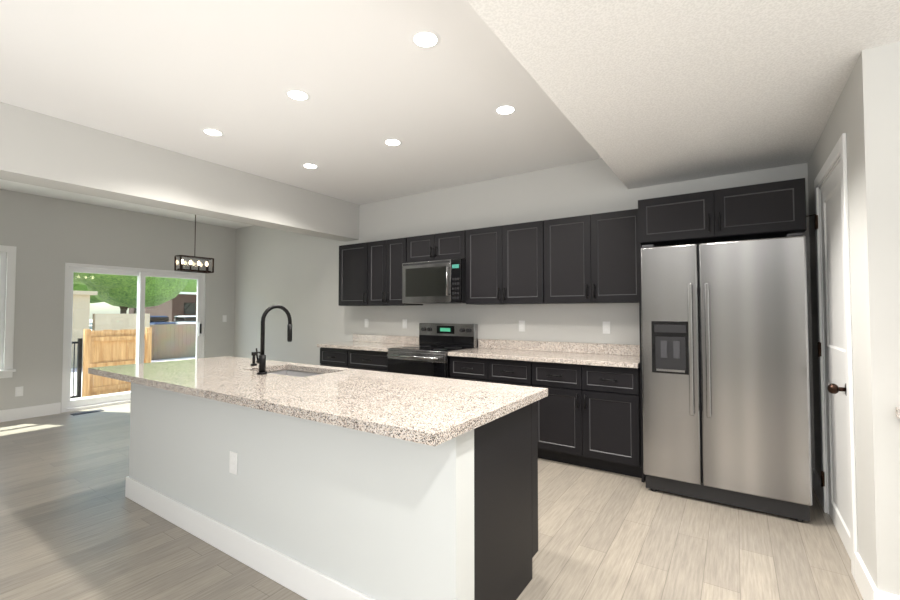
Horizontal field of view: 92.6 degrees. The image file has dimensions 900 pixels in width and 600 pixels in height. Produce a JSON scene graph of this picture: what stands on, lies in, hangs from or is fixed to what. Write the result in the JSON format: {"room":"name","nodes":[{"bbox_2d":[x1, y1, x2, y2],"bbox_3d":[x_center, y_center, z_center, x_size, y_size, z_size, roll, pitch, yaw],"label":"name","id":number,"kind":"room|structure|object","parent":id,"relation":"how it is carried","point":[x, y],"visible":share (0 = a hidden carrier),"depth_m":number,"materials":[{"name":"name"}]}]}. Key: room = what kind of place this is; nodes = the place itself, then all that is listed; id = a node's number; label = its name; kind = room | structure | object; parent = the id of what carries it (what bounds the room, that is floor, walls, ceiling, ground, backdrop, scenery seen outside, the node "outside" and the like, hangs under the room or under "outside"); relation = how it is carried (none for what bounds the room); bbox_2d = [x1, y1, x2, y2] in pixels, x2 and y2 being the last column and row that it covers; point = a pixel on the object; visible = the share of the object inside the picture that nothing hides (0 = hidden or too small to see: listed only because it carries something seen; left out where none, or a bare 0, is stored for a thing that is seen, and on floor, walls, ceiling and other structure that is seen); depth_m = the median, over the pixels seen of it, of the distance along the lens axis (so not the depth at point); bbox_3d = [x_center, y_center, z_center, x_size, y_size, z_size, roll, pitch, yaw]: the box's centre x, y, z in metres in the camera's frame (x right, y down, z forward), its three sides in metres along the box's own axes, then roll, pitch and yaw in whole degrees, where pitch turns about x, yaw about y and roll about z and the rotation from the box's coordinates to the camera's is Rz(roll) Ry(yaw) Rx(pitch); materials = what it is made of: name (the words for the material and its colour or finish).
{"room":"kitchen","nodes":[
{"label":"kitchen","id":0,"kind":"room"},
{"bbox_2d":[0,189,235,409],"bbox_3d":[-5.860,0.044,4.509,0.150,2.780,7.350,-1,-2,33],"label":"wall","id":1,"kind":"structure","parent":0,"point":[47,237],"depth_m":5.62,"materials":[{"name":"grey paint"}]},
{"bbox_2d":[0,245,15,377],"bbox_3d":[-5.682,0.127,4.694,0.180,1.585,1.350,-1,-2,33],"label":"window","id":2,"kind":"structure","parent":1,"relation":"in","point":[7,281],"depth_m":5.17,"materials":[{"name":"white plastic"}]},
{"bbox_2d":[15,386,22,396],"bbox_3d":[-5.255,1.116,5.247,0.008,0.115,0.070,-1,-2,33],"label":"electrical outlet plate","id":3,"kind":"object","parent":1,"relation":"attached to","point":[18,390],"depth_m":5.24,"materials":[{"name":"white plastic"}]},
{"bbox_2d":[0,402,60,421],"bbox_3d":[-6.388,1.335,3.524,0.015,0.140,4.890,-1,-2,33],"label":"baseboard","id":4,"kind":"structure","parent":1,"relation":"attached to","point":[54,408],"depth_m":5.31,"materials":[{"name":"white"}]},
{"bbox_2d":[61,262,204,412],"bbox_3d":[-4.587,0.509,6.381,0.152,1.960,1.800,-1,-2,33],"label":"sliding glass door","id":5,"kind":"structure","parent":1,"relation":"attached to","point":[68,404],"depth_m":6.18,"materials":[{"name":"white plastic"}]},
{"bbox_2d":[222,315,226,321],"bbox_3d":[-3.865,0.319,7.373,0.009,0.115,0.070,-1,-2,33],"label":"electrical outlet plate","id":6,"kind":"object","parent":1,"relation":"attached to","point":[224,319],"depth_m":7.37,"materials":[{"name":"white plastic"}]},
{"bbox_2d":[0,0,600,228],"bbox_3d":[-1.462,-1.489,1.732,10.600,0.120,7.500,-1,-2,33],"label":"ceiling","id":7,"kind":"structure","parent":0,"point":[368,76],"depth_m":2.85,"materials":[{"name":"white paint"}]},
{"bbox_2d":[174,215,213,272],"bbox_3d":[-3.124,-0.833,5.272,0.144,0.981,0.394,-1,-2,33],"label":"pendant lantern","id":8,"kind":"object","parent":7,"relation":"hanging from","point":[190,263],"visible":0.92,"depth_m":5.25,"materials":[{"name":"black metal"}]},
{"bbox_2d":[201,128,224,136],"bbox_3d":[-1.942,-1.373,3.522,0.169,0.004,0.169,-1,-2,27],"label":"recessed light","id":9,"kind":"object","parent":7,"relation":"in","point":[211,131],"depth_m":3.52,"materials":[{"name":"white plastic"}]},
{"bbox_2d":[285,89,310,100],"bbox_3d":[-1.033,-1.390,2.921,0.169,0.004,0.169,-1,-2,27],"label":"recessed light","id":10,"kind":"object","parent":7,"relation":"in","point":[298,94],"depth_m":2.92,"materials":[{"name":"white plastic"}]},
{"bbox_2d":[302,163,318,168],"bbox_3d":[-1.407,-1.349,4.331,0.169,0.004,0.169,-1,-2,27],"label":"recessed light","id":11,"kind":"object","parent":7,"relation":"in","point":[307,165],"depth_m":4.31,"materials":[{"name":"white plastic"}]},
{"bbox_2d":[383,138,401,145],"bbox_3d":[-0.498,-1.366,3.729,0.169,0.004,0.169,-1,-2,27],"label":"recessed light","id":12,"kind":"object","parent":7,"relation":"in","point":[391,141],"depth_m":3.73,"materials":[{"name":"white"}]},
{"bbox_2d":[410,29,440,48],"bbox_3d":[-0.132,-1.408,2.325,0.169,0.004,0.169,-1,-2,27],"label":"recessed light","id":13,"kind":"object","parent":7,"relation":"in","point":[425,38],"depth_m":2.32,"materials":[{"name":"white plastic"}]},
{"bbox_2d":[494,104,516,114],"bbox_3d":[0.403,-1.384,3.133,0.169,0.004,0.169,-1,-2,27],"label":"recessed light","id":14,"kind":"object","parent":7,"relation":"in","point":[506,109],"depth_m":3.12,"materials":[{"name":"white"}]},
{"bbox_2d":[0,403,862,599],"bbox_3d":[-1.462,1.379,1.647,10.600,0.060,7.500,-1,-2,33],"label":"floor","id":15,"kind":"structure","parent":0,"point":[76,523],"depth_m":2.43,"materials":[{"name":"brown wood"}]},
{"bbox_2d":[71,409,103,414],"bbox_3d":[-4.728,1.463,5.607,0.120,0.008,0.320,-1,-2,33],"label":"floor vent","id":16,"kind":"object","parent":15,"relation":"in","point":[92,411],"visible":1,"depth_m":5.58,"materials":[{"name":"grey metal"}]},
{"bbox_2d":[320,347,348,367],"bbox_3d":[-1.269,1.028,5.466,0.497,0.869,0.634,-1,-2,33],"label":"base cabinet","id":17,"kind":"object","parent":15,"relation":"on","point":[334,357],"visible":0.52,"depth_m":5.24,"materials":[{"name":"black wood"}]},
{"bbox_2d":[348,349,388,371],"bbox_3d":[-0.780,1.018,5.143,0.668,0.869,0.634,-1,-2,33],"label":"base cabinet","id":18,"kind":"object","parent":15,"relation":"on","point":[368,360],"visible":0.29,"depth_m":4.92,"materials":[{"name":"black wood"}]},
{"bbox_2d":[317,334,418,351],"bbox_3d":[-0.995,0.517,5.303,1.192,0.139,0.628,-1,-2,33],"label":"countertop","id":19,"kind":"structure","parent":18,"relation":"on","point":[383,343],"depth_m":5.35,"materials":[{"name":"stone"}]},
{"bbox_2d":[387,323,477,377],"bbox_3d":[-0.202,0.853,4.708,0.764,1.175,0.713,-1,-2,33],"label":"range","id":20,"kind":"object","parent":15,"relation":"on","point":[428,354],"visible":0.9,"depth_m":4.63,"materials":[{"name":"silver metal"}]},
{"bbox_2d":[450,356,532,386],"bbox_3d":[0.513,0.993,4.287,0.873,0.869,0.634,-1,-2,33],"label":"base cabinet","id":21,"kind":"object","parent":15,"relation":"on","point":[510,372],"visible":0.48,"depth_m":4.04,"materials":[{"name":"black wood"}]},
{"bbox_2d":[474,401,537,599],"bbox_3d":[-0.029,0.928,2.110,0.715,0.868,0.638,-1,-2,33],"label":"base cabinet","id":22,"kind":"object","parent":15,"relation":"on","point":[505,498],"visible":0.1,"depth_m":1.85,"materials":[{"name":"black wood"}]},
{"bbox_2d":[125,383,473,599],"bbox_3d":[-1.096,0.935,2.345,2.785,0.869,0.145,-1,-2,33],"label":"kitchen island","id":23,"kind":"object","parent":22,"relation":"attached to","point":[309,509],"visible":0.92,"depth_m":1.97,"materials":[{"name":"white paint"}]},
{"bbox_2d":[229,451,237,474],"bbox_3d":[-1.170,0.879,2.320,0.070,0.115,0.008,-1,-2,33],"label":"electrical outlet plate","id":24,"kind":"object","parent":23,"relation":"attached to","point":[234,455],"depth_m":2.31,"materials":[{"name":"white plastic"}]},
{"bbox_2d":[88,356,547,445],"bbox_3d":[-1.027,0.488,2.630,3.010,0.039,1.005,-1,-2,33],"label":"countertop","id":25,"kind":"structure","parent":22,"relation":"on","point":[430,411],"depth_m":2.10,"materials":[{"name":"stone"}]},
{"bbox_2d":[251,352,259,365],"bbox_3d":[-1.435,0.434,3.202,0.044,0.099,0.099,-1,-2,33],"label":"soap dispenser","id":26,"kind":"object","parent":25,"relation":"on","point":[253,354],"visible":0.81,"depth_m":3.17,"materials":[{"name":"black metal"}]},
{"bbox_2d":[256,305,291,374],"bbox_3d":[-1.159,0.251,2.827,0.100,0.442,0.246,-1,-2,33],"label":"faucet","id":27,"kind":"object","parent":25,"relation":"on","point":[261,361],"visible":1,"depth_m":2.74,"materials":[{"name":"black metal"}]},
{"bbox_2d":[267,370,319,376],"bbox_3d":[-1.065,0.631,2.921,0.680,0.226,0.395,-1,-2,33],"label":"sink","id":28,"kind":"object","parent":25,"relation":"in","point":[294,373],"visible":0.04,"depth_m":3.18,"materials":[{"name":"silver metal"}]},
{"bbox_2d":[532,361,640,477],"bbox_3d":[1.250,0.979,3.799,0.887,0.869,0.634,-1,-2,33],"label":"base cabinet","id":29,"kind":"object","parent":15,"relation":"on","point":[588,416],"visible":0.94,"depth_m":3.54,"materials":[{"name":"black wood"}]},
{"bbox_2d":[448,339,639,367],"bbox_3d":[0.885,0.480,4.059,1.765,0.139,0.628,-1,-2,33],"label":"countertop","id":30,"kind":"structure","parent":29,"relation":"on","point":[613,355],"depth_m":4.05,"materials":[{"name":"stone"}]},
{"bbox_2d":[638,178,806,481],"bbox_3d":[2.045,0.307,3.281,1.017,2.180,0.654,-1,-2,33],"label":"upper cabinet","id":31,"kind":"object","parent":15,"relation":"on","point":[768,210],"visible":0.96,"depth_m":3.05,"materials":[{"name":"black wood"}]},
{"bbox_2d":[640,233,812,521],"bbox_3d":[1.993,0.495,3.179,0.950,1.798,0.815,-1,-2,33],"label":"refrigerator","id":32,"kind":"object","parent":15,"relation":"on","point":[725,379],"visible":1,"depth_m":2.85,"materials":[{"name":"grey metal"}]},
{"bbox_2d":[234,158,814,486],"bbox_3d":[-0.484,0.072,5.447,8.080,2.780,0.150,-1,-2,33],"label":"wall","id":33,"kind":"structure","parent":0,"point":[296,275],"depth_m":5.11,"materials":[{"name":"grey paint"}]},
{"bbox_2d":[0,102,358,241],"bbox_3d":[-3.355,-1.152,2.975,0.300,0.479,7.200,-1,-2,33],"label":"header","id":34,"kind":"object","parent":33,"relation":"attached to","point":[40,149],"visible":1,"depth_m":3.80,"materials":[{"name":"grey paint"}]},
{"bbox_2d":[338,242,367,305],"bbox_3d":[-1.161,-0.319,5.596,0.517,0.790,0.364,-1,-2,33],"label":"upper cabinet","id":35,"kind":"object","parent":33,"relation":"attached to","point":[353,274],"visible":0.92,"depth_m":5.47,"materials":[{"name":"black wood"}]},
{"bbox_2d":[365,319,368,327],"bbox_3d":[-1.120,0.311,5.766,0.070,0.115,0.008,-1,-2,33],"label":"electrical outlet plate","id":36,"kind":"object","parent":33,"relation":"attached to","point":[366,320],"depth_m":5.76,"materials":[{"name":"white plastic"}]},
{"bbox_2d":[368,237,422,305],"bbox_3d":[-0.685,-0.329,5.282,0.617,0.790,0.364,-1,-2,33],"label":"upper cabinet","id":37,"kind":"object","parent":33,"relation":"attached to","point":[387,259],"visible":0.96,"depth_m":5.16,"materials":[{"name":"black wood"}]},
{"bbox_2d":[402,319,406,328],"bbox_3d":[-0.570,0.300,5.402,0.070,0.115,0.008,-1,-2,33],"label":"electrical outlet plate","id":38,"kind":"object","parent":33,"relation":"attached to","point":[404,321],"depth_m":5.40,"materials":[{"name":"white plastic"}]},
{"bbox_2d":[407,230,465,262],"bbox_3d":[-0.093,-0.583,4.897,0.797,0.305,0.364,-1,-2,33],"label":"upper cabinet","id":39,"kind":"object","parent":33,"relation":"attached to","point":[440,246],"visible":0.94,"depth_m":4.75,"materials":[{"name":"black wood"}]},
{"bbox_2d":[402,259,465,303],"bbox_3d":[-0.119,-0.193,4.847,0.788,0.463,0.457,-1,-2,33],"label":"microwave","id":40,"kind":"object","parent":39,"relation":"attached to","point":[436,282],"visible":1,"depth_m":4.67,"materials":[{"name":"silver metal"}]},
{"bbox_2d":[466,220,549,304],"bbox_3d":[0.603,-0.354,4.429,0.867,0.790,0.364,-1,-2,33],"label":"upper cabinet","id":41,"kind":"object","parent":33,"relation":"attached to","point":[504,264],"visible":1,"depth_m":4.28,"materials":[{"name":"black wood"}]},
{"bbox_2d":[519,321,524,331],"bbox_3d":[0.756,0.274,4.525,0.070,0.115,0.008,-1,-2,33],"label":"electrical outlet plate","id":42,"kind":"object","parent":33,"relation":"attached to","point":[521,323],"depth_m":4.52,"materials":[{"name":"white plastic"}]},
{"bbox_2d":[544,209,638,303],"bbox_3d":[1.333,-0.368,3.946,0.877,0.790,0.364,-1,-2,33],"label":"upper cabinet","id":43,"kind":"object","parent":33,"relation":"attached to","point":[592,258],"visible":0.98,"depth_m":3.81,"materials":[{"name":"black wood"}]},
{"bbox_2d":[603,321,609,333],"bbox_3d":[1.474,0.260,4.051,0.070,0.115,0.008,-1,-2,33],"label":"electrical outlet plate","id":44,"kind":"object","parent":33,"relation":"attached to","point":[606,325],"depth_m":4.05,"materials":[{"name":"white plastic"}]},
{"bbox_2d":[466,0,899,188],"bbox_3d":[1.311,-1.313,-0.109,3.950,0.339,7.200,-1,-2,33],"label":"ceiling","id":45,"kind":"structure","parent":0,"point":[643,93],"depth_m":2.02,"materials":[{"name":"white paint"}]},
{"bbox_2d":[808,41,899,594],"bbox_3d":[2.317,0.154,2.492,0.150,2.440,1.680,-1,-2,33],"label":"wall","id":46,"kind":"structure","parent":0,"point":[865,116],"depth_m":1.84,"materials":[{"name":"grey paint"}]},
{"bbox_2d":[812,468,821,505],"bbox_3d":[2.598,1.320,3.031,0.015,0.140,0.415,-1,-2,33],"label":"baseboard","id":47,"kind":"structure","parent":46,"relation":"attached to","point":[817,487],"depth_m":3.03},
{"bbox_2d":[806,133,857,579],"bbox_3d":[2.257,0.274,2.481,0.242,2.200,0.920,-1,-2,33],"label":"door","id":48,"kind":"structure","parent":46,"relation":"attached to","point":[836,391],"depth_m":2.48,"materials":[{"name":"white wood"}]},
{"bbox_2d":[854,552,874,599],"bbox_3d":[1.886,1.289,1.956,0.015,0.140,0.305,-1,-2,33],"label":"baseboard","id":49,"kind":"structure","parent":46,"relation":"attached to","point":[867,588],"depth_m":1.97,"materials":[{"name":"white"}]},
{"bbox_2d":[869,584,899,599],"bbox_3d":[2.832,1.263,1.102,2.535,0.140,0.015,-1,-2,33],"label":"baseboard","id":50,"kind":"structure","parent":46,"relation":"attached to","point":[874,594],"depth_m":1.79,"materials":[{"name":"white"}]},
{"bbox_2d":[896,407,899,418],"bbox_3d":[2.538,0.873,0.938,2.070,0.910,0.628,-1,-2,33],"label":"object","id":51,"kind":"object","parent":46,"relation":"attached to","point":[898,412],"depth_m":1.76,"materials":[{"name":"white"}]},
{"label":"outside","id":52,"kind":"structure","parent":0,"visible":0},
{"bbox_2d":[70,319,195,398],"bbox_3d":[-53.200,3.377,53.123,132.549,0.100,190.000,-1,-2,33],"label":"yard","id":53,"kind":"structure","parent":52,"point":[160,360],"depth_m":13.27,"materials":[{"name":"white concrete"}]},
{"bbox_2d":[70,338,82,398],"bbox_3d":[-7.545,1.361,7.949,0.060,1.250,1.150,-1,-2,33],"label":"gate","id":54,"kind":"object","parent":53,"relation":"on","point":[79,348],"depth_m":8.38,"materials":[{"name":"black metal"}]},
{"bbox_2d":[73,284,102,302],"bbox_3d":[-62.702,-4.837,68.589,15.925,17.240,18.463,-1,-2,33],"label":"tree","id":55,"kind":"object","parent":53,"relation":"on","point":[81,287],"depth_m":68.03,"materials":[{"name":"green plant"}]},
{"bbox_2d":[70,391,130,399],"bbox_3d":[-5.439,1.746,6.909,1.848,0.420,2.400,-1,-2,33],"label":"landing","id":56,"kind":"object","parent":53,"relation":"on","point":[99,395],"depth_m":6.92,"materials":[{"name":"white concrete"}]},
{"bbox_2d":[71,291,149,367],"bbox_3d":[-16.671,0.866,11.481,5.800,2.450,13.080,-1,-2,33],"label":"garage","id":57,"kind":"structure","parent":53,"relation":"on","point":[84,317],"depth_m":13.96,"materials":[{"name":"beige"}]},
{"bbox_2d":[82,327,151,396],"bbox_3d":[-6.853,1.299,8.879,0.149,1.430,1.150,-1,-2,33],"label":"fence","id":58,"kind":"object","parent":53,"relation":"on","point":[131,343],"depth_m":8.78,"materials":[{"name":"brown wood"}]},
{"bbox_2d":[73,272,187,313],"bbox_3d":[-19.433,-1.614,25.675,9.699,8.250,7.503,-1,-2,33],"label":"tree","id":59,"kind":"object","parent":53,"relation":"on","point":[160,285],"depth_m":23.81,"materials":[{"name":"green plant"}]},
{"bbox_2d":[87,279,190,313],"bbox_3d":[-33.885,-2.958,47.217,12.767,12.215,13.234,-1,-2,33],"label":"tree","id":60,"kind":"object","parent":53,"relation":"on","point":[135,311],"depth_m":46.35,"materials":[{"name":"green plant"}]},
{"bbox_2d":[150,316,174,324],"bbox_3d":[-27.475,2.204,39.963,4.410,1.455,1.804,-1,-2,33],"label":"car","id":61,"kind":"object","parent":53,"relation":"on","point":[153,318],"depth_m":39.14,"materials":[{"name":"blue paint"}]},
{"bbox_2d":[129,292,196,321],"bbox_3d":[-36.025,1.627,74.195,14.400,4.650,28.400,-1,-2,33],"label":"brick building","id":62,"kind":"structure","parent":53,"relation":"on","point":[181,303],"depth_m":60.06,"materials":[{"name":"brown brick"}]},
{"bbox_2d":[150,324,195,359],"bbox_3d":[-2.068,1.963,29.442,0.018,1.322,32.990,-1,-2,33],"label":"fence","id":63,"kind":"object","parent":53,"relation":"on","point":[172,335],"depth_m":16.51,"materials":[{"name":"beige wood"}]},
{"bbox_2d":[174,316,195,323],"bbox_3d":[-24.983,2.240,41.191,4.410,1.455,1.804,-1,-2,33],"label":"car","id":64,"kind":"object","parent":53,"relation":"on","point":[180,321],"depth_m":40.43,"materials":[{"name":"white paint"}]},
{"bbox_2d":[181,279,196,291],"bbox_3d":[-57.067,-3.687,86.238,18.007,15.987,15.514,-1,-2,33],"label":"tree","id":65,"kind":"object","parent":53,"relation":"on","point":[194,282],"depth_m":82.39,"materials":[{"name":"green plant"}]}
]}

